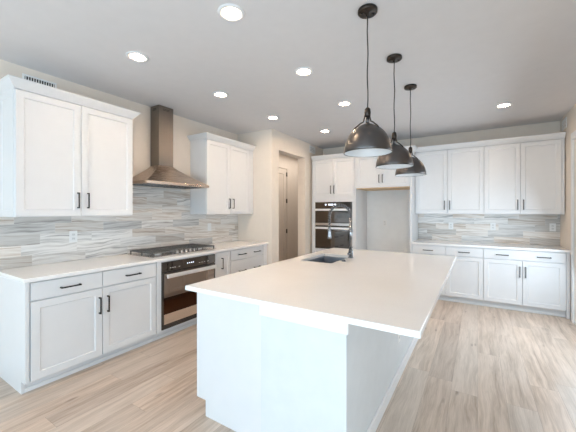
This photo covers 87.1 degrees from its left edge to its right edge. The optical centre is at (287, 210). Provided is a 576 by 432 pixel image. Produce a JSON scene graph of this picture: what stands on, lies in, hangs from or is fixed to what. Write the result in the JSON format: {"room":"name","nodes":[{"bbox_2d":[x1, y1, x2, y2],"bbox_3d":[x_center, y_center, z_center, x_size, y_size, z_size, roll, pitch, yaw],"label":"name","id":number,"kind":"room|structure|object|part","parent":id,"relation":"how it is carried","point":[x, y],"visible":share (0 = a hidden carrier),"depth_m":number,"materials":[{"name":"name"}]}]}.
{"room":"kitchen","nodes":[
{"label":"kitchen","id":0,"kind":"room"},
{"bbox_2d":[0,59,237,269],"bbox_3d":[-3.021,0.046,2.072,0.150,2.778,7.806,0,0,32],"label":"wall","id":1,"kind":"structure","parent":0,"point":[183,127],"depth_m":3.82,"materials":[{"name":"beige paint"}]},
{"bbox_2d":[22,73,56,87],"bbox_3d":[-2.393,-1.201,2.926,0.008,0.152,0.270,0,0,32],"label":"air vent","id":2,"kind":"object","parent":1,"relation":"in","point":[24,76],"visible":0.44,"depth_m":2.92,"materials":[{"name":"white plastic"}]},
{"bbox_2d":[0,74,140,216],"bbox_3d":[-2.107,-0.519,3.003,0.407,1.143,1.127,0,0,32],"label":"upper cabinet","id":3,"kind":"object","parent":1,"relation":"attached to","point":[63,153],"visible":1,"depth_m":2.78,"materials":[{"name":"white paint"}]},
{"bbox_3d":[-2.409,-0.481,2.595,0.324,1.067,0.005,0,0,32],"label":"frame","id":4,"kind":"part","parent":3,"relation":"part of","materials":[{"name":"white paint"}]},
{"bbox_3d":[-2.130,-0.481,2.713,0.020,1.059,0.488,0,0,32],"label":"door","id":5,"kind":"part","parent":3,"relation":"part of","materials":[{"name":"white paint"}]},
{"bbox_3d":[-2.107,-1.053,3.003,0.407,0.075,1.127,0,0,32],"label":"crown","id":6,"kind":"part","parent":3,"relation":"part of","materials":[{"name":"white paint"}]},
{"bbox_3d":[-1.992,-0.099,2.882,0.035,0.150,0.011,0,0,32],"label":"handle","id":7,"kind":"part","parent":3,"relation":"part of","materials":[{"name":"black metal"}]},
{"bbox_3d":[-1.946,-0.099,2.955,0.035,0.150,0.011,0,0,32],"label":"handle","id":8,"kind":"part","parent":3,"relation":"part of","materials":[{"name":"black metal"}]},
{"bbox_3d":[-1.862,-0.481,3.141,0.020,1.059,0.510,0,0,32],"label":"door","id":9,"kind":"part","parent":3,"relation":"part of","materials":[{"name":"white paint"}]},
{"bbox_2d":[0,186,237,269],"bbox_3d":[-1.724,0.110,3.993,0.009,0.820,3.170,0,0,32],"label":"tile backsplash","id":10,"kind":"structure","parent":1,"relation":"attached to","point":[161,217],"depth_m":3.54,"materials":[{"name":"grey tile"}]},
{"bbox_2d":[69,231,76,242],"bbox_3d":[-2.236,0.269,3.158,0.007,0.120,0.074,0,0,32],"label":"wall outlet","id":11,"kind":"object","parent":10,"relation":"attached to","point":[72,234],"visible":1,"depth_m":3.15,"materials":[{"name":"white plastic"}]},
{"bbox_2d":[133,105,208,188],"bbox_3d":[-1.519,-0.823,3.865,0.489,1.034,0.920,0,0,32],"label":"range hood","id":12,"kind":"object","parent":1,"relation":"attached to","point":[161,172],"visible":0.94,"depth_m":3.86,"materials":[{"name":"metal"}]},
{"bbox_2d":[187,132,255,213],"bbox_3d":[-1.005,-0.519,4.763,0.407,1.143,1.100,0,0,32],"label":"upper cabinet","id":13,"kind":"object","parent":1,"relation":"attached to","point":[224,164],"visible":1,"depth_m":4.51,"materials":[{"name":"white paint"}]},
{"bbox_3d":[-1.026,-0.481,4.476,0.020,1.059,0.467,0,0,32],"label":"door","id":14,"kind":"part","parent":13,"relation":"part of","materials":[{"name":"white paint"}]},
{"bbox_3d":[-1.005,-1.053,4.763,0.407,0.075,1.100,0,0,32],"label":"crown","id":15,"kind":"part","parent":13,"relation":"part of","materials":[{"name":"white paint"}]},
{"bbox_3d":[-0.776,-0.481,4.876,0.020,1.059,0.466,0,0,32],"label":"door","id":16,"kind":"part","parent":13,"relation":"part of","materials":[{"name":"white paint"}]},
{"bbox_2d":[238,130,263,241],"bbox_3d":[-0.673,0.046,5.277,0.728,2.778,0.120,0,0,32],"label":"wall","id":17,"kind":"structure","parent":0,"point":[250,226],"depth_m":5.12,"materials":[{"name":"beige paint"}]},
{"bbox_2d":[0,0,575,148],"bbox_3d":[-0.302,-1.402,2.490,5.545,0.120,11.400,0,0,32],"label":"ceiling","id":18,"kind":"structure","parent":0,"point":[465,59],"depth_m":2.62,"materials":[{"name":"paint"}]},
{"bbox_2d":[126,51,148,61],"bbox_3d":[-1.310,-1.337,2.637,0.184,0.008,0.184,0,0,32],"label":"recessed light","id":19,"kind":"object","parent":18,"relation":"in","point":[136,56],"visible":1,"depth_m":2.63,"materials":[{"name":"white"}]},
{"bbox_2d":[212,91,228,97],"bbox_3d":[-0.778,-1.337,3.498,0.184,0.008,0.184,0,0,32],"label":"recessed light","id":20,"kind":"object","parent":18,"relation":"in","point":[219,94],"visible":1,"depth_m":3.49,"materials":[{"name":"white"}]},
{"bbox_2d":[217,3,244,21],"bbox_3d":[-0.384,-1.337,2.052,0.184,0.008,0.184,0,0,32],"label":"recessed light","id":21,"kind":"object","parent":18,"relation":"in","point":[229,12],"visible":1,"depth_m":2.05,"materials":[{"name":"white paint"}]},
{"bbox_2d":[266,116,278,119],"bbox_3d":[-0.218,-1.337,4.363,0.184,0.008,0.184,0,0,32],"label":"recessed light","id":22,"kind":"object","parent":18,"relation":"in","point":[267,117],"visible":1,"depth_m":4.35,"materials":[{"name":"white"}]},
{"bbox_2d":[294,67,312,75],"bbox_3d":[0.153,-1.337,2.919,0.184,0.008,0.184,0,0,32],"label":"recessed light","id":23,"kind":"object","parent":18,"relation":"in","point":[302,71],"visible":1,"depth_m":2.91,"materials":[{"name":"white"}]},
{"bbox_2d":[337,101,351,105],"bbox_3d":[0.705,-1.337,3.794,0.184,0.008,0.184,0,0,32],"label":"recessed light","id":24,"kind":"object","parent":18,"relation":"in","point":[342,103],"visible":1,"depth_m":3.78,"materials":[{"name":"white"}]},
{"bbox_2d":[344,3,392,156],"bbox_3d":[0.531,-0.863,2.020,0.316,0.957,0.316,0,0,32],"label":"pendant light","id":25,"kind":"object","parent":18,"relation":"hanging from","point":[368,139],"visible":1,"depth_m":1.96,"materials":[{"name":"brown metal"}]},
{"bbox_2d":[364,107,370,116],"bbox_3d":[0.531,-0.657,2.020,0.042,0.066,0.042,0,0,32],"label":"socket","id":26,"kind":"object","parent":25,"relation":"attached to","point":[367,112],"depth_m":2.00,"materials":[{"name":"brown metal"}]},
{"bbox_3d":[0.531,-0.483,2.020,0.310,0.196,0.310,0,0,32],"label":"lamp shade","id":27,"kind":"part","parent":25,"relation":"part of","materials":[{"name":"grey metal"}]},
{"bbox_3d":[0.531,-0.994,2.020,0.013,0.608,0.008,0,0,32],"label":"cord","id":28,"kind":"part","parent":25,"relation":"part of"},
{"bbox_2d":[376,53,413,168],"bbox_3d":[0.928,-0.863,2.645,0.316,0.957,0.316,0,0,32],"label":"pendant light","id":29,"kind":"object","parent":18,"relation":"hanging from","point":[400,158],"visible":0.89,"depth_m":2.58,"materials":[{"name":"brown metal"}]},
{"bbox_3d":[0.928,-0.994,2.645,0.013,0.608,0.008,0,0,32],"label":"cord","id":30,"kind":"part","parent":29,"relation":"part of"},
{"bbox_2d":[392,132,396,138],"bbox_3d":[0.928,-0.657,2.645,0.042,0.066,0.042,0,0,32],"label":"socket","id":31,"kind":"object","parent":29,"relation":"attached to","point":[394,135],"depth_m":2.63,"materials":[{"name":"brown metal"}]},
{"bbox_3d":[0.928,-0.483,2.645,0.310,0.196,0.310,0,0,32],"label":"lamp shade","id":32,"kind":"part","parent":29,"relation":"part of","materials":[{"name":"grey metal"}]},
{"bbox_2d":[395,84,425,176],"bbox_3d":[1.318,-0.863,3.261,0.316,0.957,0.316,0,0,32],"label":"pendant light","id":33,"kind":"object","parent":18,"relation":"hanging from","point":[418,169],"visible":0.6,"depth_m":3.21,"materials":[{"name":"brown metal"}]},
{"bbox_3d":[1.318,-0.483,3.261,0.310,0.196,0.310,0,0,32],"label":"lamp shade","id":34,"kind":"part","parent":33,"relation":"part of","materials":[{"name":"brown metal"}]},
{"bbox_3d":[1.318,-0.994,3.261,0.013,0.608,0.008,0,0,32],"label":"cord","id":35,"kind":"part","parent":33,"relation":"part of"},
{"bbox_2d":[495,102,512,107],"bbox_3d":[2.741,-1.337,3.846,0.184,0.008,0.184,0,0,32],"label":"recessed light","id":36,"kind":"object","parent":18,"relation":"in","point":[502,105],"visible":1,"depth_m":3.85,"materials":[{"name":"white"}]},
{"bbox_2d":[0,300,575,431],"bbox_3d":[-0.302,1.495,2.490,5.545,0.120,11.400,0,0,32],"label":"floor","id":37,"kind":"structure","parent":0,"point":[472,368],"depth_m":2.46,"materials":[{"name":"brown wood"}]},
{"bbox_2d":[0,262,155,393],"bbox_3d":[-1.974,0.994,2.961,0.678,0.883,1.125,0,0,32],"label":"base cabinet","id":38,"kind":"object","parent":37,"relation":"on","point":[51,330],"visible":0.98,"depth_m":2.60,"materials":[{"name":"white paint"}]},
{"bbox_3d":[-2.281,0.994,2.502,0.643,0.883,0.022,0,0,32],"label":"panel","id":39,"kind":"part","parent":38,"relation":"part of","materials":[{"name":"white paint"}]},
{"bbox_3d":[-1.864,0.632,2.582,0.020,0.137,0.527,0,0,32],"label":"drawer","id":40,"kind":"part","parent":38,"relation":"part of","materials":[{"name":"white paint"}]},
{"bbox_3d":[-1.864,1.022,2.582,0.020,0.618,0.527,0,0,32],"label":"door","id":41,"kind":"part","parent":38,"relation":"part of","materials":[{"name":"white paint"}]},
{"bbox_3d":[-1.839,0.638,2.570,0.035,0.011,0.150,0,0,32],"label":"handle","id":42,"kind":"part","parent":38,"relation":"part of","materials":[{"name":"black metal"}]},
{"bbox_3d":[-1.784,1.419,2.855,0.014,0.032,1.103,0,0,32],"label":"shoe molding","id":43,"kind":"part","parent":38,"relation":"part of","materials":[{"name":"white paint"}]},
{"bbox_3d":[-1.715,0.867,2.768,0.035,0.150,0.011,0,0,32],"label":"handle","id":44,"kind":"part","parent":38,"relation":"part of","materials":[{"name":"black metal"}]},
{"bbox_3d":[-1.677,0.867,2.830,0.035,0.150,0.011,0,0,32],"label":"handle","id":45,"kind":"part","parent":38,"relation":"part of","materials":[{"name":"black metal"}]},
{"bbox_3d":[-1.577,0.632,3.041,0.020,0.137,0.545,0,0,32],"label":"drawer","id":46,"kind":"part","parent":38,"relation":"part of","materials":[{"name":"white paint"}]},
{"bbox_3d":[-1.577,1.022,3.041,0.020,0.618,0.545,0,0,32],"label":"door","id":47,"kind":"part","parent":38,"relation":"part of","materials":[{"name":"white paint"}]},
{"bbox_2d":[0,240,267,282],"bbox_3d":[-1.445,0.536,3.818,0.665,0.030,3.170,0,0,32],"label":"countertop","id":48,"kind":"structure","parent":38,"relation":"on","point":[27,274],"depth_m":2.94,"materials":[{"name":"white stone"}]},
{"bbox_2d":[128,243,215,257],"bbox_3d":[-1.436,0.495,3.857,0.493,0.052,0.955,0,0,32],"label":"gas cooktop","id":49,"kind":"object","parent":48,"relation":"in","point":[156,252],"visible":1,"depth_m":3.71,"materials":[{"name":"metal"}]},
{"bbox_2d":[152,253,215,341],"bbox_3d":[-1.460,0.994,3.816,0.642,0.883,0.867,0,0,32],"label":"base cabinet","id":50,"kind":"object","parent":37,"relation":"on","point":[160,333],"visible":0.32,"depth_m":3.33,"materials":[{"name":"white paint"}]},
{"bbox_3d":[-1.261,1.419,3.691,0.014,0.032,0.867,0,0,32],"label":"shoe molding","id":51,"kind":"part","parent":50,"relation":"part of","materials":[{"name":"white paint"}]},
{"bbox_2d":[161,254,216,329],"bbox_3d":[-1.409,0.943,3.806,0.683,0.744,0.789,0,0,32],"label":"wall oven","id":52,"kind":"object","parent":50,"relation":"in","point":[178,304],"visible":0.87,"depth_m":3.53,"materials":[{"name":"black metal"}]},
{"bbox_3d":[-1.176,1.293,3.660,0.009,0.044,0.789,0,0,32],"label":"vent trim","id":53,"kind":"part","parent":52,"relation":"part of","materials":[{"name":"black metal"}]},
{"bbox_3d":[-1.174,0.625,3.659,0.013,0.107,0.789,0,0,32],"label":"control panel","id":54,"kind":"part","parent":52,"relation":"part of","materials":[{"name":"black glass"}]},
{"bbox_2d":[216,251,229,277],"bbox_3d":[-1.139,0.994,4.295,0.678,0.883,0.284,0,0,32],"label":"base cabinet","id":55,"kind":"object","parent":37,"relation":"on","point":[222,258],"visible":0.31,"depth_m":4.13,"materials":[{"name":"white paint"}]},
{"bbox_2d":[229,245,266,273],"bbox_3d":[-0.832,0.994,4.785,0.678,0.883,0.871,0,0,32],"label":"base cabinet","id":56,"kind":"object","parent":37,"relation":"on","point":[243,259],"visible":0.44,"depth_m":4.57,"materials":[{"name":"white paint"}]},
{"bbox_3d":[-0.611,0.860,4.585,0.020,0.294,0.752,0,0,32],"label":"drawer","id":57,"kind":"part","parent":56,"relation":"part of","materials":[{"name":"white paint"}]},
{"bbox_3d":[-0.611,0.632,4.585,0.020,0.137,0.752,0,0,32],"label":"drawer","id":58,"kind":"part","parent":56,"relation":"part of","materials":[{"name":"white paint"}]},
{"bbox_2d":[197,292,418,431],"bbox_3d":[0.451,0.994,2.883,1.176,0.883,2.434,0,0,32],"label":"kitchen island","id":59,"kind":"object","parent":37,"relation":"on","point":[260,368],"visible":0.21,"depth_m":1.83,"materials":[{"name":"white paint"}]},
{"bbox_3d":[-0.402,0.994,2.021,0.574,0.883,0.020,0,0,32],"label":"panel","id":60,"kind":"part","parent":59,"relation":"part of","materials":[{"name":"white paint"}]},
{"bbox_2d":[185,248,455,338],"bbox_3d":[0.607,0.536,2.793,1.518,0.030,2.561,0,0,32],"label":"island countertop","id":61,"kind":"structure","parent":59,"relation":"on","point":[392,292],"depth_m":2.08,"materials":[{"name":"white stone"}]},
{"bbox_2d":[308,256,344,262],"bbox_3d":[0.434,0.654,3.350,0.388,0.204,0.620,0,0,32],"label":"sink","id":62,"kind":"object","parent":61,"relation":"in","point":[325,259],"visible":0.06,"depth_m":3.63,"materials":[{"name":"metal"}]},
{"bbox_2d":[327,203,353,257],"bbox_3d":[0.585,0.219,3.387,0.334,0.604,0.099,0,0,32],"label":"kitchen faucet","id":63,"kind":"object","parent":61,"relation":"on","point":[350,253],"visible":1,"depth_m":3.35,"materials":[{"name":"silver metal"}]},
{"bbox_3d":[0.583,0.220,3.411,0.305,0.030,0.050,0,0,32],"label":"holder arm","id":64,"kind":"part","parent":63,"relation":"part of","materials":[{"name":"silver metal"}]},
{"bbox_3d":[0.692,0.252,3.343,0.035,0.354,0.035,0,0,32],"label":"stem","id":65,"kind":"part","parent":63,"relation":"part of","materials":[{"name":"silver metal"}]},
{"bbox_3d":[0.949,1.389,2.586,0.014,0.092,2.408,0,0,32],"label":"baseboard","id":66,"kind":"part","parent":59,"relation":"part of","materials":[{"name":"white paint"}]},
{"bbox_2d":[312,157,354,252],"bbox_3d":[0.982,0.220,6.056,0.934,2.430,0.673,0,0,32],"label":"tall cabinet","id":67,"kind":"object","parent":37,"relation":"on","point":[333,180],"visible":0.38,"depth_m":5.77,"materials":[{"name":"white paint"}]},
{"bbox_3d":[0.676,-0.628,5.904,0.436,0.714,0.020,0,0,32],"label":"door","id":68,"kind":"part","parent":67,"relation":"part of","materials":[{"name":"white paint"}]},
{"bbox_2d":[315,202,351,248],"bbox_3d":[1.004,0.282,6.006,0.751,0.898,0.678,0,0,32],"label":"double oven","id":69,"kind":"object","parent":67,"relation":"in","point":[339,217],"visible":0.7,"depth_m":5.77,"materials":[{"name":"black metal"}]},
{"bbox_3d":[0.858,0.504,5.772,0.751,0.418,0.014,0,0,32],"label":"door","id":70,"kind":"part","parent":69,"relation":"part of","materials":[{"name":"black glass"}]},
{"bbox_3d":[0.839,0.330,5.742,0.709,0.040,0.056,0,0,32],"label":"handle","id":71,"kind":"part","parent":69,"relation":"part of","materials":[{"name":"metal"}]},
{"bbox_3d":[0.839,-0.020,5.742,0.709,0.040,0.056,0,0,32],"label":"handle","id":72,"kind":"part","parent":69,"relation":"part of","materials":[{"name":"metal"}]},
{"bbox_3d":[0.858,0.112,5.772,0.751,0.346,0.014,0,0,32],"label":"door","id":73,"kind":"part","parent":69,"relation":"part of","materials":[{"name":"black glass"}]},
{"bbox_3d":[0.858,-0.115,5.772,0.751,0.101,0.014,0,0,32],"label":"control panel","id":74,"kind":"part","parent":69,"relation":"part of","materials":[{"name":"black glass"}]},
{"bbox_3d":[1.043,-0.628,5.674,0.418,0.714,0.020,0,0,32],"label":"door","id":75,"kind":"part","parent":67,"relation":"part of","materials":[{"name":"white paint"}]},
{"bbox_2d":[355,152,417,252],"bbox_3d":[1.796,0.220,5.546,0.986,2.430,0.673,0,0,32],"label":"refrigerator surround","id":76,"kind":"object","parent":37,"relation":"on","point":[368,177],"visible":0.63,"depth_m":5.42,"materials":[{"name":"white paint"}]},
{"bbox_3d":[1.399,0.220,5.816,0.027,2.430,0.638,0,0,32],"label":"panel","id":77,"kind":"part","parent":76,"relation":"part of","materials":[{"name":"white paint"}]},
{"bbox_3d":[1.439,-0.700,5.426,0.445,0.570,0.020,0,0,32],"label":"door","id":78,"kind":"part","parent":76,"relation":"part of","materials":[{"name":"white paint"}]},
{"bbox_3d":[1.811,-0.404,5.572,0.927,0.014,0.615,0,0,32],"label":"panel","id":79,"kind":"part","parent":76,"relation":"part of","materials":[{"name":"brown wood"}]},
{"bbox_3d":[1.832,-0.700,5.180,0.472,0.570,0.020,0,0,32],"label":"door","id":80,"kind":"part","parent":76,"relation":"part of","materials":[{"name":"white paint"}]},
{"bbox_3d":[2.211,0.220,5.308,0.030,2.430,0.638,0,0,32],"label":"panel","id":81,"kind":"part","parent":76,"relation":"part of","materials":[{"name":"white paint"}]},
{"bbox_2d":[412,244,482,305],"bbox_3d":[2.640,0.994,5.024,0.998,0.883,0.663,0,0,32],"label":"base cabinet","id":82,"kind":"object","parent":37,"relation":"on","point":[464,283],"visible":0.66,"depth_m":4.66,"materials":[{"name":"white paint"}]},
{"bbox_3d":[2.277,0.630,4.913,0.491,0.134,0.020,0,0,32],"label":"drawer","id":83,"kind":"part","parent":82,"relation":"part of","materials":[{"name":"white paint"}]},
{"bbox_3d":[2.277,1.020,4.913,0.491,0.622,0.020,0,0,32],"label":"door","id":84,"kind":"part","parent":82,"relation":"part of","materials":[{"name":"white paint"}]},
{"bbox_3d":[2.525,1.419,4.840,0.998,0.032,0.014,0,0,32],"label":"shoe molding","id":85,"kind":"part","parent":82,"relation":"part of","materials":[{"name":"white paint"}]},
{"bbox_3d":[2.700,0.630,4.649,0.493,0.134,0.020,0,0,32],"label":"drawer","id":86,"kind":"part","parent":82,"relation":"part of","materials":[{"name":"white paint"}]},
{"bbox_3d":[2.700,1.020,4.649,0.493,0.622,0.020,0,0,32],"label":"door","id":87,"kind":"part","parent":82,"relation":"part of","materials":[{"name":"white paint"}]},
{"bbox_2d":[412,239,570,252],"bbox_3d":[3.055,0.536,4.771,1.970,0.030,0.651,0,0,32],"label":"countertop","id":88,"kind":"structure","parent":82,"relation":"on","point":[532,247],"depth_m":4.54,"materials":[{"name":"white stone"}]},
{"bbox_2d":[483,248,569,318],"bbox_3d":[3.472,0.994,4.503,0.964,0.883,0.663,0,0,32],"label":"base cabinet","id":89,"kind":"object","parent":37,"relation":"on","point":[538,282],"visible":0.95,"depth_m":4.23,"materials":[{"name":"white paint"}]},
{"bbox_3d":[3.107,1.020,4.394,0.456,0.622,0.020,0,0,32],"label":"door","id":90,"kind":"part","parent":89,"relation":"part of","materials":[{"name":"white paint"}]},
{"bbox_3d":[3.341,1.419,4.328,0.928,0.032,0.014,0,0,32],"label":"shoe molding","id":91,"kind":"part","parent":89,"relation":"part of","materials":[{"name":"white paint"}]},
{"bbox_3d":[3.302,0.630,4.272,0.916,0.134,0.020,0,0,32],"label":"drawer","id":92,"kind":"part","parent":89,"relation":"part of","materials":[{"name":"white paint"}]},
{"bbox_3d":[3.498,1.020,4.149,0.453,0.622,0.020,0,0,32],"label":"door","id":93,"kind":"part","parent":89,"relation":"part of","materials":[{"name":"white paint"}]},
{"bbox_2d":[279,153,297,258],"bbox_3d":[-0.272,0.046,7.058,0.150,2.778,3.324,0,0,32],"label":"wall","id":94,"kind":"structure","parent":0,"point":[292,162],"depth_m":7.53,"materials":[{"name":"grey paint"}]},
{"bbox_2d":[279,163,288,261],"bbox_3d":[-0.281,0.170,6.850,0.053,2.530,1.135,0,0,32],"label":"door","id":95,"kind":"structure","parent":94,"relation":"in","point":[283,169],"depth_m":7.12,"materials":[{"name":"grey paint"}]},
{"bbox_2d":[264,129,322,264],"bbox_3d":[0.224,0.046,5.876,0.157,2.778,2.087,0,0,32],"label":"wall","id":96,"kind":"structure","parent":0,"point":[276,142],"depth_m":5.19,"materials":[{"name":"beige paint"}]},
{"bbox_2d":[309,145,314,153],"bbox_3d":[0.495,-1.237,6.155,0.008,0.145,0.240,0,0,32],"label":"air register","id":97,"kind":"object","parent":96,"relation":"attached to","point":[311,148],"visible":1,"depth_m":6.14,"materials":[{"name":"white plastic"}]},
{"bbox_2d":[323,121,559,252],"bbox_3d":[2.518,0.046,5.582,4.045,2.778,0.152,0,0,32],"label":"wall","id":98,"kind":"structure","parent":0,"point":[393,206],"depth_m":5.73,"materials":[{"name":"white paint"}]},
{"bbox_2d":[415,146,483,213],"bbox_3d":[2.721,-0.480,5.139,1.009,1.064,0.383,0,0,32],"label":"upper cabinet","id":99,"kind":"object","parent":98,"relation":"attached to","point":[453,181],"visible":1,"depth_m":4.98,"materials":[{"name":"white paint"}]},
{"bbox_3d":[2.429,-0.480,5.149,0.494,1.052,0.020,0,0,32],"label":"door","id":100,"kind":"part","parent":99,"relation":"part of","materials":[{"name":"white paint"}]},
{"bbox_2d":[311,132,565,160],"bbox_3d":[2.253,-1.043,5.247,3.817,0.095,0.697,0,0,32],"label":"crown molding","id":101,"kind":"structure","parent":99,"relation":"attached to","point":[561,135],"depth_m":4.76,"materials":[{"name":"white paint"}]},
{"bbox_3d":[2.855,-0.480,4.882,0.502,1.052,0.020,0,0,32],"label":"door","id":102,"kind":"part","parent":99,"relation":"part of","materials":[{"name":"white paint"}]},
{"bbox_2d":[418,214,559,245],"bbox_3d":[3.228,0.287,5.043,1.968,0.466,0.009,0,0,32],"label":"tile backsplash","id":103,"kind":"structure","parent":98,"relation":"attached to","point":[510,228],"depth_m":4.96,"materials":[{"name":"grey tile"}]},
{"bbox_2d":[490,223,495,229],"bbox_3d":[3.353,0.257,4.955,0.074,0.120,0.007,0,0,32],"label":"wall outlet","id":104,"kind":"object","parent":103,"relation":"attached to","point":[492,225],"visible":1,"depth_m":4.95,"materials":[{"name":"white plastic"}]},
{"bbox_2d":[549,223,555,230],"bbox_3d":[3.984,0.250,4.560,0.074,0.120,0.007,0,0,32],"label":"wall outlet","id":105,"kind":"object","parent":103,"relation":"attached to","point":[552,226],"visible":1,"depth_m":4.56,"materials":[{"name":"white plastic"}]},
{"bbox_2d":[484,138,564,213],"bbox_3d":[3.550,-0.480,4.620,0.948,1.064,0.383,0,0,32],"label":"upper cabinet","id":106,"kind":"object","parent":98,"relation":"attached to","point":[526,177],"visible":0.93,"depth_m":4.47,"materials":[{"name":"white paint"}]},
{"bbox_3d":[3.264,-0.480,4.626,0.448,1.052,0.020,0,0,32],"label":"door","id":107,"kind":"part","parent":106,"relation":"part of","materials":[{"name":"white paint"}]},
{"bbox_3d":[3.652,-0.480,4.383,0.459,1.052,0.020,0,0,32],"label":"door","id":108,"kind":"part","parent":106,"relation":"part of","materials":[{"name":"white paint"}]},
{"bbox_2d":[560,104,575,320],"bbox_3d":[1.544,0.046,0.356,0.150,2.778,9.743,0,0,32],"label":"wall","id":109,"kind":"structure","parent":0,"point":[565,219],"depth_m":4.07,"materials":[{"name":"beige paint"}]},
{"bbox_2d":[562,117,566,130],"bbox_3d":[3.922,-1.227,4.305,0.008,0.145,0.260,0,0,32],"label":"air vent","id":110,"kind":"object","parent":109,"relation":"in","point":[564,122],"visible":1,"depth_m":4.27,"materials":[{"name":"white plastic"}]},
{"bbox_2d":[571,130,575,324],"bbox_3d":[3.186,0.218,2.996,0.168,2.435,2.140,0,0,32],"label":"door","id":111,"kind":"structure","parent":109,"relation":"in","point":[573,135],"depth_m":3.87,"materials":[{"name":"white paint"}]}
]}

